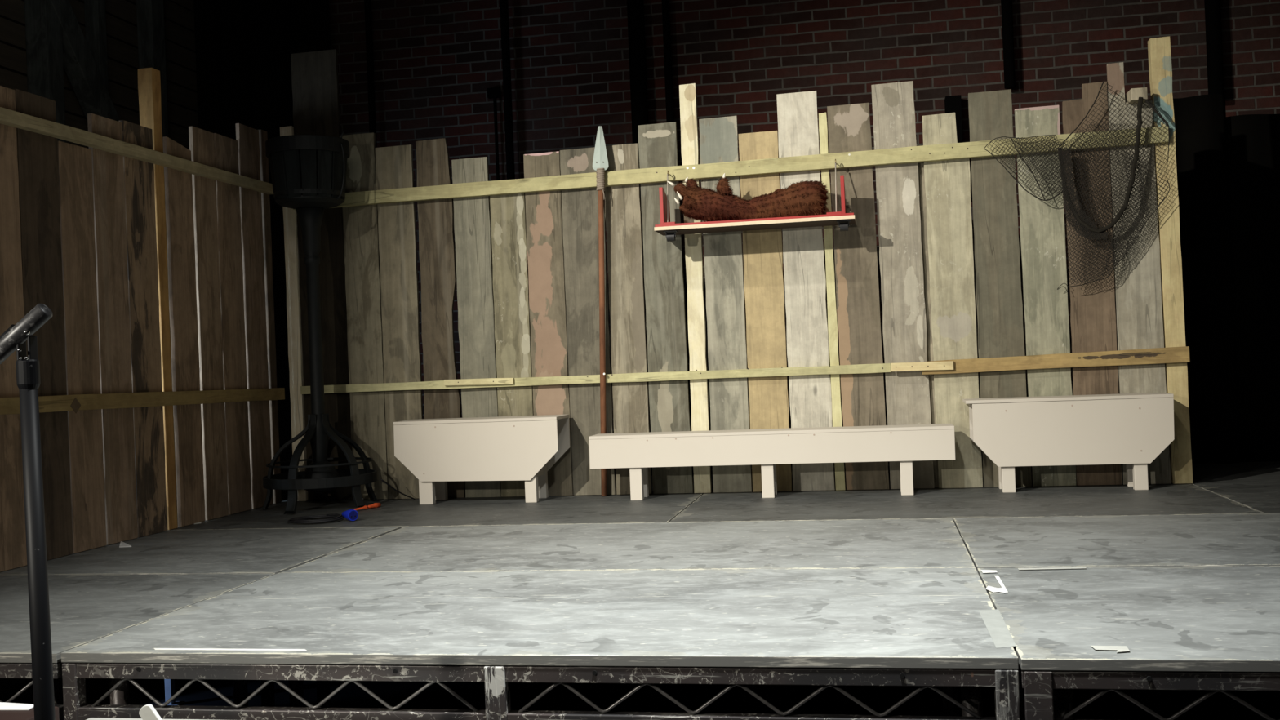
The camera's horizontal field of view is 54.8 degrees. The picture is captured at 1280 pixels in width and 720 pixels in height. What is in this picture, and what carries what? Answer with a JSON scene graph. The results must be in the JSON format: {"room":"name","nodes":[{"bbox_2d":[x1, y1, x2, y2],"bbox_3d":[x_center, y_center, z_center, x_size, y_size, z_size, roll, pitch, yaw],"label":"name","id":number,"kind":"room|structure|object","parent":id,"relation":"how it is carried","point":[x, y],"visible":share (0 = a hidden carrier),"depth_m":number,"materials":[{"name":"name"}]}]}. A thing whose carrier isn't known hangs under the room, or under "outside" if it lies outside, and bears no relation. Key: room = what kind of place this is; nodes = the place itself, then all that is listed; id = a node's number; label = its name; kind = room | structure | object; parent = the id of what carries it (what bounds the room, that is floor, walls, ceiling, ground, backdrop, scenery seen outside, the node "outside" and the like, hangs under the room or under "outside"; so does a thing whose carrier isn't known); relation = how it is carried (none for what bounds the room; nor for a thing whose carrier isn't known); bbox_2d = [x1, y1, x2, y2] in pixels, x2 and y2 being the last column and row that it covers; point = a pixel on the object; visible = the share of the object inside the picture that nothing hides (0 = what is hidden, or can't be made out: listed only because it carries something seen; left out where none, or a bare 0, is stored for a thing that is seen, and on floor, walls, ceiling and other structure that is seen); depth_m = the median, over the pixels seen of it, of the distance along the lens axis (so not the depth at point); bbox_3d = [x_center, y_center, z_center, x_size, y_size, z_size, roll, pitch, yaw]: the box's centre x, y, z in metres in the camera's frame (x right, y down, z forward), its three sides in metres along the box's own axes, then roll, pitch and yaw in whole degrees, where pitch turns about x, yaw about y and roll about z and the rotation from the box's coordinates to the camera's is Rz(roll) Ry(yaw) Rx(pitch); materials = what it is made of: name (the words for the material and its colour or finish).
{"room":"event venue","nodes":[
{"label":"event venue","id":0,"kind":"room"},
{"bbox_2d":[0,0,198,149],"bbox_3d":[-4.523,-1.105,4.278,0.300,5.200,11.300,-2,0,11],"label":"wall","id":1,"kind":"structure","parent":0,"point":[121,15],"depth_m":8.61,"materials":[{"name":"black brick"}]},
{"bbox_2d":[24,0,66,142],"bbox_3d":[-3.655,-1.129,7.635,0.150,5.200,0.150,-2,0,11],"label":"trim","id":2,"kind":"structure","parent":1,"relation":"attached to","point":[43,29],"depth_m":7.57,"materials":[{"name":"black"}]},
{"bbox_2d":[84,0,108,92],"bbox_3d":[-3.575,-1.131,8.195,0.100,5.200,0.090,-2,0,11],"label":"trim","id":3,"kind":"structure","parent":1,"relation":"attached to","point":[95,10],"depth_m":8.16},
{"bbox_2d":[49,0,168,270],"bbox_3d":[-3.555,-1.627,8.132,0.120,3.252,2.493,-2,0,11],"label":"trim","id":4,"kind":"structure","parent":1,"relation":"attached to","point":[81,68],"depth_m":7.90,"materials":[{"name":"black"}]},
{"bbox_2d":[136,0,177,526],"bbox_3d":[-3.447,-1.134,8.813,0.120,5.200,0.160,-2,0,11],"label":"trim","id":5,"kind":"structure","parent":1,"relation":"attached to","point":[149,13],"depth_m":8.76,"materials":[{"name":"brown wood"}]},
{"bbox_2d":[138,703,162,719],"bbox_3d":[-1.101,0.822,2.797,0.071,0.082,0.012,-2,0,11],"label":"baton","id":6,"kind":"object","parent":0,"point":[148,712],"visible":1,"depth_m":2.79,"materials":[{"name":"white plastic"}]},
{"bbox_2d":[0,676,1279,719],"bbox_3d":[0.048,1.337,3.420,11.400,0.050,11.300,-2,0,11],"label":"floor","id":7,"kind":"structure","parent":0,"point":[1111,705],"depth_m":4.79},
{"bbox_2d":[0,303,55,719],"bbox_3d":[-1.094,0.619,2.411,0.505,1.466,0.571,-2,0,11],"label":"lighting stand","id":8,"kind":"object","parent":7,"relation":"on","point":[15,338],"visible":1,"depth_m":2.42,"materials":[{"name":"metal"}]},
{"bbox_2d":[0,706,59,719],"bbox_3d":[-1.743,1.098,2.695,0.750,0.565,0.465,-2,0,11],"label":"equipment case","id":9,"kind":"object","parent":7,"relation":"on","point":[4,714],"visible":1,"depth_m":2.79,"materials":[{"name":"brown wood"}]},
{"bbox_2d":[0,702,33,710],"bbox_3d":[-1.477,0.803,2.861,0.169,0.002,0.060,-2,0,11],"label":"paper sheet","id":10,"kind":"object","parent":9,"relation":"on","point":[3,705],"visible":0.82,"depth_m":2.85,"materials":[{"name":"white paper"}]},
{"bbox_2d":[85,717,213,719],"bbox_3d":[-0.994,0.922,2.963,0.950,0.020,0.320,-2,0,11],"label":"board","id":11,"kind":"object","parent":9,"relation":"attached to","point":[90,718],"visible":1,"depth_m":3.18,"materials":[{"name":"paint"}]},
{"bbox_2d":[0,573,275,719],"bbox_3d":[-2.611,1.121,4.087,2.430,0.598,1.217,-2,0,11],"label":"deck","id":12,"kind":"object","parent":7,"relation":"on","point":[84,609],"visible":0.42,"depth_m":3.97,"materials":[{"name":"paint"}]},
{"bbox_2d":[162,679,184,705],"bbox_3d":[-1.906,1.129,4.981,0.080,0.530,0.080,-2,0,11],"label":"prop","id":13,"kind":"object","parent":7,"relation":"on","point":[169,683],"visible":0.07,"depth_m":4.97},
{"bbox_2d":[0,526,400,706],"bbox_3d":[-2.386,1.114,5.288,2.424,0.600,1.214,-2,0,11],"label":"deck","id":14,"kind":"object","parent":7,"relation":"on","point":[273,550],"visible":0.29,"depth_m":5.05,"materials":[{"name":"paint"}]},
{"bbox_2d":[0,85,26,572],"bbox_3d":[-2.486,-0.132,4.819,0.022,1.891,0.217,-2,0,11],"label":"plank","id":15,"kind":"object","parent":14,"relation":"on","point":[13,553],"visible":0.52,"depth_m":4.84,"materials":[{"name":"brown wood"}]},
{"bbox_2d":[12,88,72,559],"bbox_3d":[-2.443,-0.136,5.047,0.022,1.900,0.248,-2,0,11],"label":"plank","id":16,"kind":"object","parent":14,"relation":"on","point":[37,153],"visible":0.65,"depth_m":5.06,"materials":[{"name":"brown wood"}]},
{"bbox_2d":[57,140,106,553],"bbox_3d":[-2.395,-0.055,5.284,0.022,1.733,0.228,-2,0,11],"label":"plank","id":17,"kind":"object","parent":14,"relation":"on","point":[74,162],"visible":0.98,"depth_m":5.27,"materials":[{"name":"brown wood"}]},
{"bbox_2d":[87,113,137,545],"bbox_3d":[-2.355,-0.136,5.512,0.022,1.893,0.227,-2,0,11],"label":"plank","id":18,"kind":"object","parent":14,"relation":"on","point":[108,171],"visible":0.91,"depth_m":5.50,"materials":[{"name":"brown wood"}]},
{"bbox_2d":[119,541,131,547],"bbox_3d":[-2.276,0.808,5.406,0.044,0.004,0.226,-2,0,-34],"label":"paper scrap","id":19,"kind":"object","parent":14,"relation":"on","point":[122,544],"visible":1,"depth_m":5.37,"materials":[{"name":"white paper"}]},
{"bbox_2d":[118,120,167,537],"bbox_3d":[-2.311,-0.143,5.744,0.022,1.907,0.237,-2,0,11],"label":"plank","id":20,"kind":"object","parent":14,"relation":"on","point":[139,175],"visible":0.97,"depth_m":5.73,"materials":[{"name":"brown wood"}]},
{"bbox_2d":[137,67,177,529],"bbox_3d":[-2.312,-0.291,5.912,0.075,2.203,0.075,-2,0,11],"label":"fence post","id":21,"kind":"object","parent":14,"relation":"on","point":[148,78],"visible":0.57,"depth_m":5.89,"materials":[{"name":"brown wood"}]},
{"bbox_2d":[0,106,273,194],"bbox_3d":[-2.314,-0.957,5.721,0.045,0.054,2.560,-2,0,11],"label":"fence rail","id":22,"kind":"object","parent":21,"relation":"attached to","point":[10,117],"visible":0.93,"depth_m":5.56,"materials":[{"name":"brown wood"}]},
{"bbox_2d":[0,387,284,414],"bbox_3d":[-2.269,0.183,5.718,0.045,0.093,2.560,-2,0,11],"label":"fence rail","id":23,"kind":"object","parent":21,"relation":"attached to","point":[8,406],"visible":0.94,"depth_m":5.61,"materials":[{"name":"brown wood"}]},
{"bbox_2d":[70,397,80,413],"bbox_3d":[-2.353,0.190,5.145,0.002,0.066,0.068,-2,0,11],"label":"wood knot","id":24,"kind":"object","parent":23,"relation":"attached to","point":[75,405],"visible":1,"depth_m":5.14,"materials":[{"name":"brown wood"}]},
{"bbox_2d":[171,474,713,529],"bbox_3d":[-0.855,1.045,6.768,2.436,0.626,2.254,-2,0,11],"label":"deck","id":25,"kind":"object","parent":7,"relation":"on","point":[655,508],"depth_m":6.10,"materials":[{"name":"paint"}]},
{"bbox_2d":[162,136,204,526],"bbox_3d":[-2.247,-0.138,6.082,0.022,1.893,0.219,-2,0,11],"label":"plank","id":26,"kind":"object","parent":25,"relation":"on","point":[183,310],"visible":0.94,"depth_m":6.06,"materials":[{"name":"brown wood"}]},
{"bbox_2d":[188,126,228,519],"bbox_3d":[-2.205,-0.186,6.311,0.022,1.986,0.212,-2,0,11],"label":"plank","id":27,"kind":"object","parent":25,"relation":"on","point":[202,142],"visible":0.94,"depth_m":6.29,"materials":[{"name":"brown wood"}]},
{"bbox_2d":[213,133,252,515],"bbox_3d":[-2.162,-0.189,6.538,0.022,1.990,0.233,-2,0,11],"label":"plank","id":28,"kind":"object","parent":25,"relation":"on","point":[226,149],"visible":0.94,"depth_m":6.53,"materials":[{"name":"brown wood"}]},
{"bbox_2d":[235,123,273,508],"bbox_3d":[-2.118,-0.238,6.778,0.022,2.088,0.222,-2,0,11],"label":"plank","id":29,"kind":"object","parent":25,"relation":"on","point":[247,138],"visible":0.92,"depth_m":6.76,"materials":[{"name":"brown wood"}]},
{"bbox_2d":[257,129,281,503],"bbox_3d":[-2.086,-0.244,6.948,0.022,2.098,0.076,-2,0,11],"label":"plank","id":30,"kind":"object","parent":25,"relation":"on","point":[263,137],"visible":0.89,"depth_m":6.93,"materials":[{"name":"brown wood"}]},
{"bbox_2d":[280,125,308,501],"bbox_3d":[-1.962,-0.263,7.020,0.076,2.126,0.060,-2,0,11],"label":"wooden plank","id":31,"kind":"object","parent":25,"relation":"on","point":[290,215],"visible":0.69,"depth_m":6.99,"materials":[{"name":"wood"}]},
{"bbox_2d":[262,130,379,514],"bbox_3d":[-1.758,-0.211,6.612,0.632,2.000,0.623,-2,0,11],"label":"brazier","id":32,"kind":"object","parent":25,"relation":"on","point":[322,159],"visible":1,"depth_m":6.53,"materials":[{"name":"black metal"}]},
{"bbox_2d":[290,48,353,500],"bbox_3d":[-1.797,-0.477,6.984,0.277,2.542,0.022,-2,0,11],"label":"plank","id":33,"kind":"object","parent":25,"relation":"on","point":[314,74],"visible":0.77,"depth_m":6.97,"materials":[{"name":"black wood"}]},
{"bbox_2d":[342,509,358,520],"bbox_3d":[-1.407,0.747,5.955,0.055,0.054,0.098,-2,0,-41],"label":"plug","id":34,"kind":"object","parent":25,"relation":"on","point":[350,514],"visible":1,"depth_m":5.92,"materials":[{"name":"plastic"}]},
{"bbox_2d":[349,511,357,519],"bbox_3d":[-1.376,0.745,5.919,0.043,0.043,0.001,-2,0,-41],"label":"socket","id":35,"kind":"object","parent":34,"relation":"attached to","point":[353,514],"depth_m":5.92,"materials":[{"name":"blue plastic"}]},
{"bbox_2d":[339,132,388,499],"bbox_3d":[-1.549,-0.244,6.934,0.208,2.054,0.022,-2,0,11],"label":"plank","id":36,"kind":"object","parent":25,"relation":"on","point":[360,223],"visible":0.77,"depth_m":6.92,"materials":[{"name":"wood"}]},
{"bbox_2d":[353,502,381,510],"bbox_3d":[-1.423,0.767,6.431,0.028,0.028,0.211,-2,0,25],"label":"tool","id":37,"kind":"object","parent":25,"relation":"on","point":[375,504],"visible":0.96,"depth_m":6.45,"materials":[{"name":"plastic"}]},
{"bbox_2d":[380,479,415,499],"bbox_3d":[-1.310,0.701,6.683,0.007,0.139,0.252,-2,0,33],"label":"cable","id":38,"kind":"object","parent":25,"relation":"on","point":[380,479],"visible":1,"depth_m":6.67,"materials":[{"name":"black rubber"}]},
{"bbox_2d":[374,144,422,498],"bbox_3d":[-1.337,-0.211,6.894,0.218,1.971,0.022,-2,0,11],"label":"plank","id":39,"kind":"object","parent":25,"relation":"on","point":[397,230],"visible":0.87,"depth_m":6.88,"materials":[{"name":"brown wood"}]},
{"bbox_2d":[415,137,465,497],"bbox_3d":[-1.118,-0.231,6.856,0.224,1.993,0.022,-2,0,11],"label":"plank","id":40,"kind":"object","parent":25,"relation":"on","point":[437,251],"visible":0.71,"depth_m":6.84,"materials":[{"name":"brown wood"}]},
{"bbox_2d":[451,156,501,497],"bbox_3d":[-0.901,-0.178,6.811,0.210,1.873,0.022,-2,0,11],"label":"plank","id":41,"kind":"object","parent":25,"relation":"on","point":[472,215],"visible":0.8,"depth_m":6.80,"materials":[{"name":"beige wood"}]},
{"bbox_2d":[393,414,570,504],"bbox_3d":[-0.840,0.534,6.614,0.899,0.445,0.272,-2,0,11],"label":"bench","id":42,"kind":"object","parent":25,"relation":"on","point":[437,452],"visible":1,"depth_m":6.49,"materials":[{"name":"beige paint"}]},
{"bbox_2d":[489,193,533,497],"bbox_3d":[-0.697,-0.109,6.772,0.203,1.716,0.022,-2,0,11],"label":"plank","id":43,"kind":"object","parent":25,"relation":"on","point":[508,211],"visible":0.77,"depth_m":6.76,"materials":[{"name":"beige wood"}]},
{"bbox_2d":[523,151,573,496],"bbox_3d":[-0.500,-0.195,6.735,0.206,1.873,0.022,-2,0,11],"label":"plank","id":44,"kind":"object","parent":25,"relation":"on","point":[544,211],"visible":0.85,"depth_m":6.72,"materials":[{"name":"brown wood"}]},
{"bbox_2d":[560,146,616,495],"bbox_3d":[-0.283,-0.208,6.693,0.237,1.881,0.022,-2,0,11],"label":"plank","id":45,"kind":"object","parent":25,"relation":"on","point":[580,207],"visible":0.81,"depth_m":6.69,"materials":[{"name":"brown wood"}]},
{"bbox_2d":[592,125,608,496],"bbox_3d":[-0.196,-0.260,6.597,0.120,1.977,0.048,-2,0,33],"label":"spear","id":46,"kind":"object","parent":25,"relation":"on","point":[600,162],"visible":1,"depth_m":6.59,"materials":[{"name":"brown wood"}]},
{"bbox_2d":[604,143,652,494],"bbox_3d":[-0.069,-0.219,6.653,0.196,1.885,0.022,-2,0,11],"label":"plank","id":47,"kind":"object","parent":25,"relation":"on","point":[623,218],"visible":0.8,"depth_m":6.64,"materials":[{"name":"beige wood"}]},
{"bbox_2d":[638,121,693,493],"bbox_3d":[0.137,-0.277,6.613,0.222,1.984,0.022,-2,0,11],"label":"plank","id":48,"kind":"object","parent":25,"relation":"on","point":[664,283],"visible":0.87,"depth_m":6.60,"materials":[{"name":"grey wood"}]},
{"bbox_2d":[300,363,891,394],"bbox_3d":[-0.308,0.102,6.667,3.265,0.056,0.042,-2,0,11],"label":"fence rail","id":49,"kind":"object","parent":48,"relation":"attached to","point":[878,367],"visible":0.98,"depth_m":6.59,"materials":[{"name":"beige wood"}]},
{"bbox_2d":[444,377,514,386],"bbox_3d":[-0.882,0.119,6.746,0.395,0.038,0.020,-2,0,11],"label":"batten","id":50,"kind":"object","parent":49,"relation":"attached to","point":[486,380],"visible":1,"depth_m":6.74,"materials":[{"name":"beige wood"}]},
{"bbox_2d":[890,360,953,371],"bbox_3d":[1.442,0.033,6.301,0.311,0.046,0.022,-2,0,11],"label":"batten","id":51,"kind":"object","parent":49,"relation":"attached to","point":[927,366],"visible":1,"depth_m":6.29,"materials":[{"name":"beige wood"}]},
{"bbox_2d":[679,83,711,493],"bbox_3d":[0.295,-0.382,6.588,0.096,2.181,0.040,-2,0,11],"label":"wooden plank","id":52,"kind":"object","parent":25,"relation":"on","point":[696,322],"visible":0.78,"depth_m":6.57,"materials":[{"name":"beige wood"}]},
{"bbox_2d":[588,423,955,500],"bbox_3d":[0.662,0.527,6.309,1.837,0.338,0.218,-2,0,11],"label":"bench","id":53,"kind":"object","parent":25,"relation":"on","point":[905,444],"visible":1,"depth_m":6.21,"materials":[{"name":"beige paint"}]},
{"bbox_2d":[61,567,1020,719],"bbox_3d":[-0.206,1.022,3.628,2.445,0.601,1.220,-2,0,11],"label":"deck","id":54,"kind":"object","parent":7,"relation":"on","point":[923,628],"depth_m":3.23,"materials":[{"name":"paint"}]},
{"bbox_2d":[280,518,974,715],"bbox_3d":[0.020,1.017,4.830,2.434,0.600,1.214,-2,0,11],"label":"deck","id":55,"kind":"object","parent":7,"relation":"on","point":[914,542],"visible":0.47,"depth_m":4.70,"materials":[{"name":"paint"}]},
{"bbox_2d":[626,0,652,475],"bbox_3d":[0.017,-1.267,8.697,0.121,5.190,0.121,-2,0,11],"label":"pipe","id":56,"kind":"object","parent":7,"relation":"on","point":[635,8],"visible":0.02,"depth_m":8.65,"materials":[{"name":"black metal"}]},
{"bbox_2d":[662,0,674,122],"bbox_3d":[0.229,-1.276,8.697,0.054,5.190,0.054,-2,0,11],"label":"pipe","id":57,"kind":"object","parent":7,"relation":"on","point":[665,3],"visible":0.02,"depth_m":8.68,"materials":[{"name":"black metal"}]},
{"bbox_2d":[668,464,1262,522],"bbox_3d":[1.542,0.961,6.311,2.434,0.600,2.254,-2,0,11],"label":"deck","id":58,"kind":"object","parent":7,"relation":"on","point":[1171,499],"visible":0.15,"depth_m":5.68,"materials":[{"name":"paint"}]},
{"bbox_2d":[698,115,751,493],"bbox_3d":[0.452,-0.293,6.553,0.210,1.992,0.022,-2,0,11],"label":"plank","id":59,"kind":"object","parent":58,"relation":"on","point":[718,136],"visible":0.84,"depth_m":6.54,"materials":[{"name":"beige wood"}]},
{"bbox_2d":[738,130,791,492],"bbox_3d":[0.661,-0.255,6.514,0.209,1.898,0.022,-2,0,11],"label":"plank","id":60,"kind":"object","parent":58,"relation":"on","point":[762,250],"visible":0.81,"depth_m":6.50,"materials":[{"name":"beige wood"}]},
{"bbox_2d":[776,90,835,491],"bbox_3d":[0.870,-0.360,6.473,0.224,2.091,0.022,-2,0,11],"label":"plank","id":61,"kind":"object","parent":58,"relation":"on","point":[804,271],"visible":0.83,"depth_m":6.46,"materials":[{"name":"beige wood"}]},
{"bbox_2d":[818,112,845,490],"bbox_3d":[1.004,-0.306,6.453,0.061,1.973,0.040,-2,0,11],"label":"stud","id":62,"kind":"object","parent":58,"relation":"on","point":[840,484],"visible":0.8,"depth_m":6.43,"materials":[{"name":"beige wood"}]},
{"bbox_2d":[826,102,889,489],"bbox_3d":[1.136,-0.329,6.423,0.240,2.007,0.022,-2,0,11],"label":"plank","id":63,"kind":"object","parent":58,"relation":"on","point":[855,256],"visible":0.91,"depth_m":6.41,"materials":[{"name":"brown wood"}]},
{"bbox_2d":[871,80,934,488],"bbox_3d":[1.359,-0.385,6.380,0.237,2.101,0.022,-2,0,11],"label":"plank","id":64,"kind":"object","parent":58,"relation":"on","point":[897,185],"visible":0.9,"depth_m":6.37,"materials":[{"name":"beige wood"}]},
{"bbox_2d":[917,162,938,487],"bbox_3d":[1.496,-0.195,6.386,0.066,1.711,0.022,-2,0,11],"label":"batten","id":65,"kind":"object","parent":58,"relation":"on","point":[921,165],"visible":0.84,"depth_m":6.38,"materials":[{"name":"beige wood"}]},
{"bbox_2d":[921,112,982,488],"bbox_3d":[1.604,-0.305,6.334,0.231,1.924,0.022,-2,0,11],"label":"plank","id":66,"kind":"object","parent":58,"relation":"on","point":[947,183],"visible":0.89,"depth_m":6.32,"materials":[{"name":"beige wood"}]},
{"bbox_2d":[968,88,1031,487],"bbox_3d":[1.833,-0.363,6.290,0.236,2.019,0.022,-2,0,11],"label":"plank","id":67,"kind":"object","parent":58,"relation":"on","point":[999,304],"visible":0.81,"depth_m":6.28,"materials":[{"name":"grey wood"}]},
{"bbox_2d":[1014,105,1076,486],"bbox_3d":[2.053,-0.323,6.249,0.226,1.921,0.022,-2,0,11],"label":"plank","id":68,"kind":"object","parent":58,"relation":"on","point":[1042,223],"visible":0.79,"depth_m":6.24,"materials":[{"name":"grey wood"}]},
{"bbox_2d":[962,392,1174,493],"bbox_3d":[2.102,0.409,6.082,0.960,0.458,0.237,-2,0,11],"label":"bench","id":69,"kind":"object","parent":58,"relation":"on","point":[1133,430],"visible":1,"depth_m":5.97,"materials":[{"name":"beige paint"}]},
{"bbox_2d":[1062,81,1122,485],"bbox_3d":[2.273,-0.382,6.207,0.224,2.021,0.022,-2,0,11],"label":"plank","id":70,"kind":"object","parent":58,"relation":"on","point":[1092,304],"visible":0.67,"depth_m":6.20,"materials":[{"name":"wood"}]},
{"bbox_2d":[1106,62,1170,484],"bbox_3d":[2.490,-0.435,6.165,0.225,2.111,0.022,-2,0,11],"label":"plank","id":71,"kind":"object","parent":58,"relation":"on","point":[1137,276],"visible":0.7,"depth_m":6.15,"materials":[{"name":"beige wood"}]},
{"bbox_2d":[1124,87,1147,104],"bbox_3d":[2.471,-1.307,6.154,0.076,0.059,0.200,-2,0,11],"label":"peg","id":72,"kind":"object","parent":71,"relation":"attached to","point":[1133,95],"visible":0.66,"depth_m":6.06,"materials":[{"name":"beige wood"}]},
{"bbox_2d":[983,81,1170,292],"bbox_3d":[2.169,-0.852,6.118,0.879,1.030,0.085,-2,0,13],"label":"fishing net","id":73,"kind":"object","parent":72,"relation":"hanging from","point":[1070,206],"visible":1,"depth_m":6.09,"materials":[{"name":"black fabric"}]},
{"bbox_2d":[1147,36,1193,484],"bbox_3d":[2.643,-0.496,6.149,0.116,2.219,0.060,-2,0,11],"label":"fence post","id":74,"kind":"object","parent":58,"relation":"on","point":[1159,53],"visible":0.97,"depth_m":6.12,"materials":[{"name":"beige wood"}]},
{"bbox_2d":[293,125,1168,210],"bbox_3d":[0.329,-1.001,6.539,4.652,0.125,0.046,-2,0,11],"label":"fence rail","id":75,"kind":"object","parent":74,"relation":"attached to","point":[944,152],"visible":0.85,"depth_m":6.48,"materials":[{"name":"beige wood"}]},
{"bbox_2d":[653,159,855,241],"bbox_3d":[0.588,-0.823,6.331,1.009,0.388,0.270,-2,0,11],"label":"shelf","id":76,"kind":"object","parent":75,"relation":"hanging from","point":[669,229],"visible":1,"depth_m":6.25,"materials":[{"name":"red paint"}]},
{"bbox_2d":[666,173,829,222],"bbox_3d":[0.559,-0.828,6.335,0.825,0.270,0.239,-2,0,11],"label":"beast arm","id":77,"kind":"object","parent":76,"relation":"on","point":[806,197],"visible":0.86,"depth_m":6.29,"materials":[{"name":"brown fur"}]},
{"bbox_2d":[921,346,1190,374],"bbox_3d":[2.078,0.004,6.212,1.288,0.092,0.040,-2,0,11],"label":"fence rail","id":78,"kind":"object","parent":74,"relation":"attached to","point":[1171,354],"visible":1,"depth_m":6.18,"materials":[{"name":"beige wood"}]},
{"bbox_2d":[953,513,1279,570],"bbox_3d":[2.416,0.920,4.374,2.437,0.600,1.214,-2,0,11],"label":"deck","id":79,"kind":"object","parent":7,"relation":"on","point":[1236,539],"visible":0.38,"depth_m":4.42,"materials":[{"name":"paint"}]},
{"bbox_2d":[977,565,1279,719],"bbox_3d":[2.185,0.925,3.173,2.443,0.601,1.220,-2,0,11],"label":"deck","id":80,"kind":"object","parent":7,"relation":"on","point":[1215,629],"depth_m":3.04,"materials":[{"name":"paint"}]},
{"bbox_2d":[1190,461,1279,513],"bbox_3d":[4.330,0.849,5.781,3.233,0.600,2.254,-2,0,11],"label":"deck","id":81,"kind":"object","parent":7,"relation":"on","point":[1255,486],"visible":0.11,"depth_m":6.11,"materials":[{"name":"paint"}]},
{"bbox_2d":[1147,94,1239,462],"bbox_3d":[3.167,-0.459,7.060,0.430,2.094,0.075,-2,0,11],"label":"drape","id":82,"kind":"object","parent":81,"relation":"on","point":[1200,121],"visible":0.65,"depth_m":7.03,"materials":[{"name":"fabric"}]},
{"bbox_2d":[328,0,1279,476],"bbox_3d":[0.971,-1.310,8.831,11.400,5.200,0.300,-2,0,11],"label":"wall","id":83,"kind":"structure","parent":0,"point":[436,62],"depth_m":8.72,"materials":[{"name":"brick"}]},
{"bbox_2d":[487,87,501,180],"bbox_3d":[-1.000,-0.308,8.997,0.090,3.355,0.040,-2,0,11],"label":"conduit","id":84,"kind":"object","parent":83,"relation":"attached to","point":[493,93],"visible":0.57,"depth_m":8.99,"materials":[{"name":"black metal"}]},
{"bbox_2d":[944,94,963,142],"bbox_3d":[2.142,-1.444,8.393,0.104,0.688,0.118,-2,0,11],"label":"wall box","id":85,"kind":"object","parent":83,"relation":"attached to","point":[953,104],"visible":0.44,"depth_m":8.33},
{"bbox_3d":[-0.161,-3.909,3.436,11.400,0.050,11.300,-2,0,11],"label":"ceiling","id":86,"kind":"structure","parent":0,"visible":0},
{"bbox_2d":[1000,0,1015,88],"bbox_3d":[2.438,-2.892,8.270,0.071,2.139,0.071,-2,0,11],"label":"pipe","id":87,"kind":"object","parent":86,"relation":"hanging from","point":[1006,5],"visible":1,"depth_m":8.24,"materials":[{"name":"black metal"}]},
{"bbox_2d":[1204,0,1224,94],"bbox_3d":[3.704,-2.852,8.030,0.096,2.320,0.096,-2,0,11],"label":"pipe","id":88,"kind":"object","parent":86,"relation":"hanging from","point":[1212,7],"visible":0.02,"depth_m":7.99,"materials":[{"name":"black metal"}]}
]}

